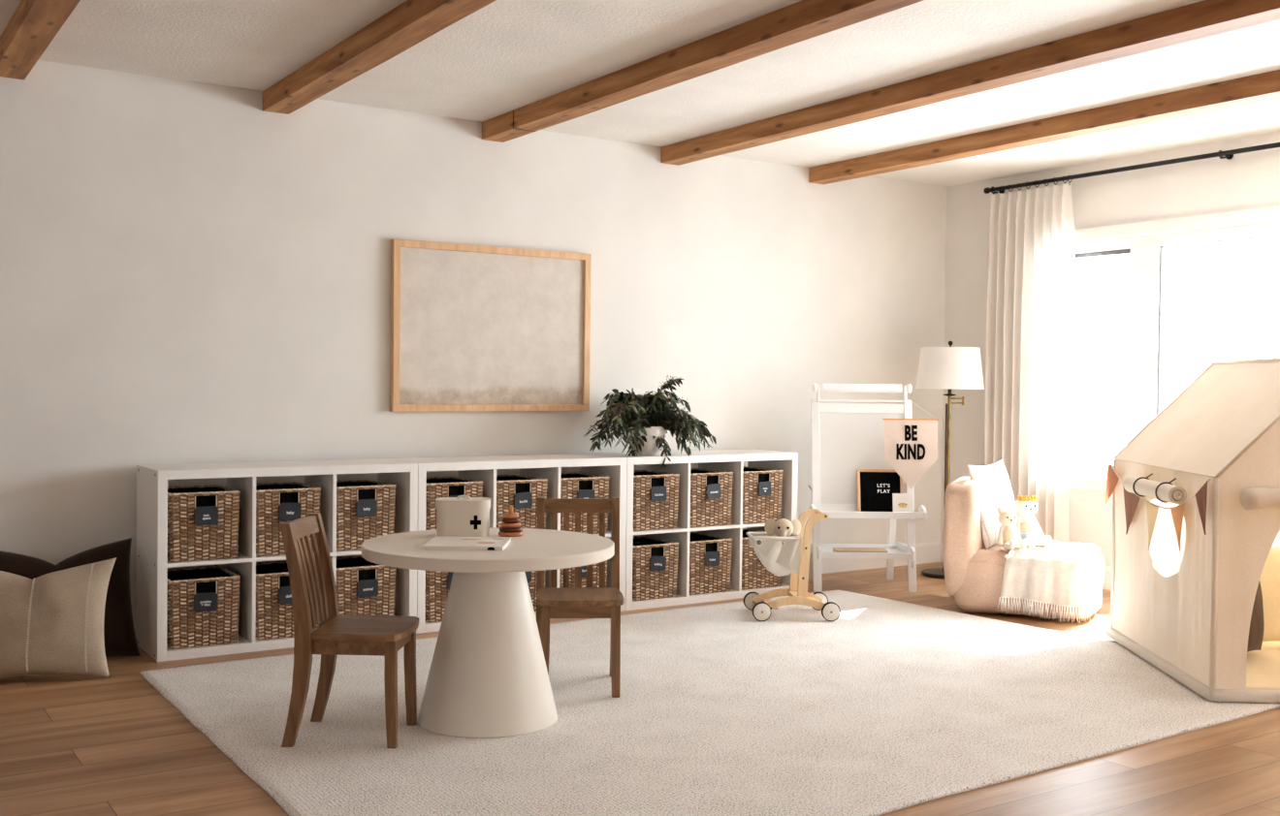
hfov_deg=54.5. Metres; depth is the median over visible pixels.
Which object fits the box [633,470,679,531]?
storage basket
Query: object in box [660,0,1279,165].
ceiling beam
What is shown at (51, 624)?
linen pillow
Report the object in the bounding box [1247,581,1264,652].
throw pillow
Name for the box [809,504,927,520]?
tray
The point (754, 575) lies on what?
storage basket
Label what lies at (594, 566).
storage basket
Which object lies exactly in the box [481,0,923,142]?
ceiling beam
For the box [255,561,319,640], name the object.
storage basket
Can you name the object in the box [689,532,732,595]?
storage basket
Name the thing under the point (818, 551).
shelf
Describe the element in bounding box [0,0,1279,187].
ceiling
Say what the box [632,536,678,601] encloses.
storage basket
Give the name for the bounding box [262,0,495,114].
ceiling beam
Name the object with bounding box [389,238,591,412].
framed artwork
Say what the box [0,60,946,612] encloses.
wall
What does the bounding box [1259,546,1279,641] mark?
throw pillow
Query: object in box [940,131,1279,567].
wall
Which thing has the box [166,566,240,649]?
storage basket
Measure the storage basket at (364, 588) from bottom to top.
0.280 m
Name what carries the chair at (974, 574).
on the floor
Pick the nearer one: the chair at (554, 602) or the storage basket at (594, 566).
the chair at (554, 602)
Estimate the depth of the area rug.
4.19 m
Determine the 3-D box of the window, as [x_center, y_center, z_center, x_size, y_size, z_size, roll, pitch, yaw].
[3.278,-0.255,6.219,0.175,1.507,3.150,0,1,-34]
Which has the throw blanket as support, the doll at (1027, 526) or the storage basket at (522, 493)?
the doll at (1027, 526)
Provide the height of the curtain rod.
0.046 m
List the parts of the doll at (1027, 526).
flower crown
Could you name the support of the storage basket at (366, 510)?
on the cube shelf at (152, 563)
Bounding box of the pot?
[626,426,666,455]
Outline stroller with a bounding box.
[743,509,840,621]
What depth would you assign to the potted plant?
6.36 m
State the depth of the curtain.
7.36 m
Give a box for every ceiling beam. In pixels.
[0,0,80,79]
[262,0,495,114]
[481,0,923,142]
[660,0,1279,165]
[808,69,1279,184]
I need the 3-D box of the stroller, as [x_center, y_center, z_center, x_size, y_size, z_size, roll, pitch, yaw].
[0.740,0.759,6.071,0.426,0.514,0.322,1,1,-3]
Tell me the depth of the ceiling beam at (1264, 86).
5.90 m
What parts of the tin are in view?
lid, handle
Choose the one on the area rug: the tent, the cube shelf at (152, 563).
the tent
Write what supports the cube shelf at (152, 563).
on the floor
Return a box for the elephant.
[764,518,800,544]
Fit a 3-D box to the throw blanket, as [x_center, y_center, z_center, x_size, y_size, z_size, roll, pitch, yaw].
[2.082,0.864,6.284,0.430,0.329,0.622,1,1,25]
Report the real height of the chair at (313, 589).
0.687 m
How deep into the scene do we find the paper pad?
7.00 m
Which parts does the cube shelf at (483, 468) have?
shelf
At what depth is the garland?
5.05 m
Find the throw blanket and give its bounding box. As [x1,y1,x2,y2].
[997,541,1100,623]
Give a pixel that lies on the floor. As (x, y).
(71, 745)
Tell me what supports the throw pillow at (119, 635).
on the floor
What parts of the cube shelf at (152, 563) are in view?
shelf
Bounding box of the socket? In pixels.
[943,388,956,396]
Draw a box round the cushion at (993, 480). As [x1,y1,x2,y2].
[967,459,1015,549]
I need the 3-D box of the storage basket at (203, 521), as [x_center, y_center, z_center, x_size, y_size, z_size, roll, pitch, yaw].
[-1.873,0.480,5.223,0.290,0.280,0.354,0,1,-34]
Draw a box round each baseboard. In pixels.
[131,542,941,638]
[940,542,1111,590]
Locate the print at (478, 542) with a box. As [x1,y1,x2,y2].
[478,542,494,543]
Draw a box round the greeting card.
[892,493,913,511]
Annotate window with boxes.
[1069,206,1279,491]
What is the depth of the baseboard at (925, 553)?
7.76 m
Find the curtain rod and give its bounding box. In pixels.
[983,142,1279,193]
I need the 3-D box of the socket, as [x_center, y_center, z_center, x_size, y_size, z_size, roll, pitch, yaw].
[1.865,-0.109,7.476,0.076,0.075,0.076,0,1,-34]
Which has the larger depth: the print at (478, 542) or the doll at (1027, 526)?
the doll at (1027, 526)
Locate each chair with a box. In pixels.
[279,512,418,748]
[536,497,624,698]
[942,477,1104,619]
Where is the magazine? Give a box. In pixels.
[422,536,511,550]
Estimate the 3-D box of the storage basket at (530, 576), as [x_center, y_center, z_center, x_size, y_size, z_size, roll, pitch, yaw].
[-0.657,0.833,6.037,0.290,0.280,0.356,0,1,-34]
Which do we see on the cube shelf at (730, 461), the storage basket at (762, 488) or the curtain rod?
the storage basket at (762, 488)
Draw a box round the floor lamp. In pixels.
[915,341,984,579]
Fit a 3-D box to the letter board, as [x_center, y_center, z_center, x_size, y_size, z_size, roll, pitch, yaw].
[1.336,0.469,6.908,0.254,0.253,0.067,1,1,-1]
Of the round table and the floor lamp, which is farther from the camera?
the floor lamp
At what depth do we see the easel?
7.00 m
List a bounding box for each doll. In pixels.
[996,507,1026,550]
[1014,495,1052,547]
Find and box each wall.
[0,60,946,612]
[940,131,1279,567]
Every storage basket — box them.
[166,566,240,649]
[167,484,240,562]
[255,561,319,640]
[256,481,320,556]
[335,555,396,615]
[336,480,396,551]
[424,571,453,622]
[425,477,483,530]
[496,475,547,529]
[525,571,545,611]
[559,560,607,587]
[560,472,609,534]
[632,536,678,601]
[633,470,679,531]
[689,468,733,527]
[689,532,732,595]
[741,528,781,589]
[742,466,783,523]
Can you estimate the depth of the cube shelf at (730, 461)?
6.57 m
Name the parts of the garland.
cord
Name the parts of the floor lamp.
rod, lamp shade, swing arm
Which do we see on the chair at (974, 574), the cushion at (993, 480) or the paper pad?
the cushion at (993, 480)
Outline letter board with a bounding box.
[856,469,902,511]
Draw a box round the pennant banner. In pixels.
[882,392,938,489]
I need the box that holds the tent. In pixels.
[1106,357,1279,703]
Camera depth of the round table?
4.00 m
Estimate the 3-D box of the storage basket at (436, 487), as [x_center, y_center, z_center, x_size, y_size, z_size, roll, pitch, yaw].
[-0.938,0.478,5.846,0.290,0.280,0.355,0,1,-34]
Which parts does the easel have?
leg, leg, cross rail, rail, cross rail, leg, leg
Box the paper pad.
[832,547,888,552]
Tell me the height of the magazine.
0.012 m
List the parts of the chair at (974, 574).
backrest, seat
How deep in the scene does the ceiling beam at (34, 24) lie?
4.42 m
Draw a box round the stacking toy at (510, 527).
[497,506,523,537]
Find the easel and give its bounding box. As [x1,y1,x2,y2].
[807,383,927,592]
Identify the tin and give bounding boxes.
[435,495,490,537]
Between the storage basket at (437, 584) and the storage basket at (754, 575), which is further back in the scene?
the storage basket at (754, 575)
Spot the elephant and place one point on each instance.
(783, 528)
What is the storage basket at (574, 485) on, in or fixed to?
on the cube shelf at (483, 468)
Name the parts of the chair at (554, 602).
leg, leg, rail, seat, leg, leg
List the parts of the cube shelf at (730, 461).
shelf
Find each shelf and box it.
[136,458,417,662]
[387,453,626,634]
[593,448,798,610]
[810,542,914,560]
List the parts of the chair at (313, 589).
leg, rail, leg, seat, leg, leg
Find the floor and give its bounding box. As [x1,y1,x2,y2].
[0,562,1279,815]
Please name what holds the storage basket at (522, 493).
on the cube shelf at (483, 468)
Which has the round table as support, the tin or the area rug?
the tin
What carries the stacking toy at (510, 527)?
on the round table
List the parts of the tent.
rolled door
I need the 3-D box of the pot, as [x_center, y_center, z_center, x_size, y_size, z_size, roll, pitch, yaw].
[0.029,0.168,6.444,0.210,0.150,0.210,0,1,-34]
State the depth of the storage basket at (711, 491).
6.52 m
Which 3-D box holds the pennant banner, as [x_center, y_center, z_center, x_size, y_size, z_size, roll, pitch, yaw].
[1.504,0.180,6.898,0.268,0.540,0.183,1,1,31]
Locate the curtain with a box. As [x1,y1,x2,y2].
[984,175,1074,543]
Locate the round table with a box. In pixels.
[361,527,614,737]
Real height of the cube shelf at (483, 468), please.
0.770 m
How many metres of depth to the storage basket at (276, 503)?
5.26 m
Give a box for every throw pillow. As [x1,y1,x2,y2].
[0,538,140,656]
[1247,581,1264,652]
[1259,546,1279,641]
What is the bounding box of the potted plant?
[584,375,716,469]
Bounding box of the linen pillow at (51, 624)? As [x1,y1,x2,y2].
[0,557,116,677]
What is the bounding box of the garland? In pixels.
[1105,459,1210,551]
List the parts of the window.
sill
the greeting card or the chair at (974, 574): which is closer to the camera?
the chair at (974, 574)
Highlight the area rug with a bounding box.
[139,590,1279,815]
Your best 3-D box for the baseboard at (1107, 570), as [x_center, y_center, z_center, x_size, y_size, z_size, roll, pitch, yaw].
[4.579,1.043,4.156,0.014,0.130,9.446,0,1,-34]

